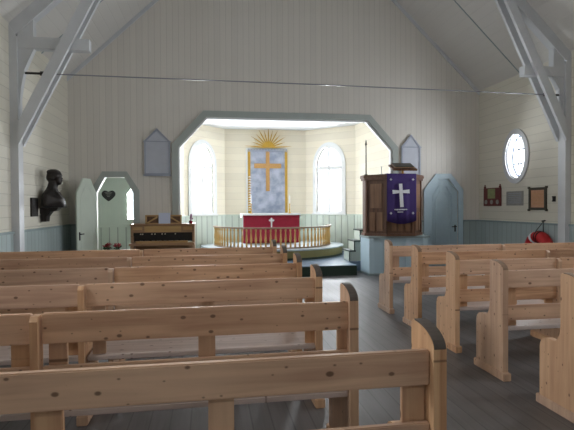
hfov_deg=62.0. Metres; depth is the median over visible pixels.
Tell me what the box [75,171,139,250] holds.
door
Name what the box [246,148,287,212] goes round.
altarpiece
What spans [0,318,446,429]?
pew
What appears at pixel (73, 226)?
wainscoting
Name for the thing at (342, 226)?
trim
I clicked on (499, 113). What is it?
wall
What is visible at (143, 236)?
harmonium
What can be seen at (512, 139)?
window
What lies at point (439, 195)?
door
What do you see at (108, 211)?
wall
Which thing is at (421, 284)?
pew
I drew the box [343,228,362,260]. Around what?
stairs
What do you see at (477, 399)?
floor
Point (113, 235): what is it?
trim
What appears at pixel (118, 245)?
potted flower
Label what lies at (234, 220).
wainscoting
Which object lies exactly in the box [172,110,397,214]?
trim
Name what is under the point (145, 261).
pew
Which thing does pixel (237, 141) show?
wall
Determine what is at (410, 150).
hymn board
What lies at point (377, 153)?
wall
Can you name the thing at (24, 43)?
roof truss
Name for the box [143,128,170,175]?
hymn board
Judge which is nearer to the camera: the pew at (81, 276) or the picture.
the pew at (81, 276)
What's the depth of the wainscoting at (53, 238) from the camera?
8.24 m
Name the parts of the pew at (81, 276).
rail, backrest, panel, backrest, rail, panel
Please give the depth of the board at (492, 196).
10.74 m
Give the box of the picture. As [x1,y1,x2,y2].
[488,189,494,198]
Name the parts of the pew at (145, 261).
backrest, panel, backrest, panel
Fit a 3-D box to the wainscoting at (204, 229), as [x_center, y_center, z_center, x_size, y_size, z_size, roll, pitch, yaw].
[-2.242,0.526,13.311,0.035,1.050,1.556,0,1,36]
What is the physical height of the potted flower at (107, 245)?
0.275 m
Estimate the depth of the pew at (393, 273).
6.79 m
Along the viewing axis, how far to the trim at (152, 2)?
10.08 m
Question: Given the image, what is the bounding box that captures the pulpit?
[359,174,429,275]
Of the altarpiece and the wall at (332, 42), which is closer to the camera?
the wall at (332, 42)
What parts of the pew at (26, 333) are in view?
seat, rail, backrest, panel, backrest, rail, seat, panel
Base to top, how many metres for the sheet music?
0.215 m
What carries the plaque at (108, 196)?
attached to the wall at (108, 211)
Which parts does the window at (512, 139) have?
sash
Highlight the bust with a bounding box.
[40,169,65,221]
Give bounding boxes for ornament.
[250,129,290,147]
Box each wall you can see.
[0,15,68,232]
[67,0,478,271]
[98,178,130,225]
[180,145,184,215]
[184,125,224,215]
[224,129,305,214]
[305,125,354,213]
[355,123,388,213]
[479,51,573,223]
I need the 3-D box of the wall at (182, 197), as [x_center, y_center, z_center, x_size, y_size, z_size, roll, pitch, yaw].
[-2.615,-0.574,11.508,0.100,3.760,2.431,0,1,-7]
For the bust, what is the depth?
8.21 m
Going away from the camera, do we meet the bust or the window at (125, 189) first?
the bust
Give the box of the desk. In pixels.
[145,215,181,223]
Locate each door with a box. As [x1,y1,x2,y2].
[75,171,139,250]
[423,174,462,265]
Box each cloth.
[240,213,300,217]
[387,173,415,223]
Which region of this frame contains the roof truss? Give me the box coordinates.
[8,0,570,251]
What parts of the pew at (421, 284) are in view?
panel, seat, rail, backrest, panel, backrest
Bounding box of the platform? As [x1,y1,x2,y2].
[201,241,342,260]
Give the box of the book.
[391,163,414,167]
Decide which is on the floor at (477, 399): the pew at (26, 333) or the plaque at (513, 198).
the pew at (26, 333)
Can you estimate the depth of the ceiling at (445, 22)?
9.58 m
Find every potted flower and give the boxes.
[102,242,111,249]
[113,243,121,249]
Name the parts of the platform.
skirting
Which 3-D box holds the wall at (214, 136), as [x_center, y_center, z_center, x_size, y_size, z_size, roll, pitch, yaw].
[-2.304,-0.609,13.330,0.101,3.760,1.656,0,1,36]
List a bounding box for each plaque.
[30,198,37,216]
[102,191,114,200]
[506,191,523,205]
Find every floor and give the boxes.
[0,271,573,429]
[287,251,360,270]
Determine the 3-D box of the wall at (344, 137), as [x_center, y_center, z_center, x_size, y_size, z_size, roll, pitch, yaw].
[1.269,-0.640,13.911,1.728,3.760,0.100,0,1,33]
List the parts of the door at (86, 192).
panel, frame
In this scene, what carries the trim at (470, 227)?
attached to the wall at (332, 42)
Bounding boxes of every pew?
[0,240,276,281]
[0,245,286,282]
[0,253,301,361]
[0,264,324,426]
[0,282,358,429]
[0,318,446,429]
[378,240,573,313]
[403,245,573,325]
[436,251,573,352]
[474,259,573,381]
[536,273,573,422]
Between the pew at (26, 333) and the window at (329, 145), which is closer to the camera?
the pew at (26, 333)
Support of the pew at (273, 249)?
on the floor at (477, 399)
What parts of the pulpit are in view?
corner post, panel, panel, panel, corner post, corner post, cornice, moulding, panel, panel, panel, panel, panel, panel, corner post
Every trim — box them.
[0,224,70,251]
[41,0,518,71]
[67,0,479,94]
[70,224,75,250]
[98,226,130,249]
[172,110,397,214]
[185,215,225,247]
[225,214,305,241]
[302,266,356,276]
[306,214,354,250]
[355,214,362,228]
[463,220,477,244]
[478,220,573,243]
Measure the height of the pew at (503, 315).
1.020 m
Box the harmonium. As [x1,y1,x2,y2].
[129,223,195,255]
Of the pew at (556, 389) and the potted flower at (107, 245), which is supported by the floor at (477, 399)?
the pew at (556, 389)
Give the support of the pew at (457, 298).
on the floor at (477, 399)
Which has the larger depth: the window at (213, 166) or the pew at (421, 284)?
the window at (213, 166)
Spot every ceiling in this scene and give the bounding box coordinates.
[0,0,573,90]
[202,119,358,130]
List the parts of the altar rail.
handrail, rail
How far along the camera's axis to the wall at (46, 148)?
8.03 m
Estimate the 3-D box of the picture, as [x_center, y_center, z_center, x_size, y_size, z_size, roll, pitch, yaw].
[4.622,-0.483,10.813,0.006,0.220,0.280,0,1,-9]
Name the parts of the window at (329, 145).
sill, sash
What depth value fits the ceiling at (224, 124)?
13.26 m
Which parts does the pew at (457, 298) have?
panel, seat, rail, backrest, panel, backrest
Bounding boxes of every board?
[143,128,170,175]
[401,135,421,174]
[484,184,501,205]
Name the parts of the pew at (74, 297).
seat, backrest, panel, backrest, seat, panel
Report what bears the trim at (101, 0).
attached to the wall at (499, 113)
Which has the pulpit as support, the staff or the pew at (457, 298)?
the staff
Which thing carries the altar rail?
on the platform
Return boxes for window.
[120,183,133,224]
[188,140,217,215]
[312,142,346,214]
[502,129,529,182]
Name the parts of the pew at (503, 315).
panel, seat, rail, backrest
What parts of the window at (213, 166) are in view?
sash, sill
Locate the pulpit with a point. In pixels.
(376, 227)
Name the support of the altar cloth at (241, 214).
on the altar
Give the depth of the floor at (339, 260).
11.03 m
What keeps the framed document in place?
attached to the wall at (499, 113)
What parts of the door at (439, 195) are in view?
panel, panel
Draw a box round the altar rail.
[213,224,330,248]
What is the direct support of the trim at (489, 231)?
attached to the wall at (499, 113)
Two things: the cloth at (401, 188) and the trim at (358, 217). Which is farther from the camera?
the trim at (358, 217)
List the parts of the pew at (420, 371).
backrest, rail, panel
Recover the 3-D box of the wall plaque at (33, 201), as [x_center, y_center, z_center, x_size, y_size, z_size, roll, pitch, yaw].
[-4.175,-0.130,7.902,0.030,0.310,0.300,0,1,-9]
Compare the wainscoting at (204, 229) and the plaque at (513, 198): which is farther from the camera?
the wainscoting at (204, 229)
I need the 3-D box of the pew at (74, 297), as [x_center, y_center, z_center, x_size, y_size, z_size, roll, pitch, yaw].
[-1.577,0.920,3.509,3.679,1.051,0.540,0,1,-9]
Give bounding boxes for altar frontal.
[243,215,298,242]
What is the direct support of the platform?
on the floor at (339, 260)
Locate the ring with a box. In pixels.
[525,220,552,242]
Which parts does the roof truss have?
post, tie rod, post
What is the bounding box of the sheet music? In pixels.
[159,213,169,223]
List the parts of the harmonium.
panel, stop rail, panel, fret panel, panel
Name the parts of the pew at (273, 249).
backrest, backrest, panel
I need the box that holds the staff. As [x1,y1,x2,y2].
[365,141,366,174]
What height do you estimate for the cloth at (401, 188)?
1.079 m
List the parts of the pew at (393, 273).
panel, rail, seat, backrest, backrest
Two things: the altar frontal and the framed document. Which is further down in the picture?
the altar frontal
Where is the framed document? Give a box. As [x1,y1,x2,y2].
[527,186,547,210]
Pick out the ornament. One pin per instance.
(267, 144)
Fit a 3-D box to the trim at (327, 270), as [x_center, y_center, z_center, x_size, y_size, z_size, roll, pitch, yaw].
[-0.112,1.215,10.097,3.290,0.205,0.015,0,1,-9]

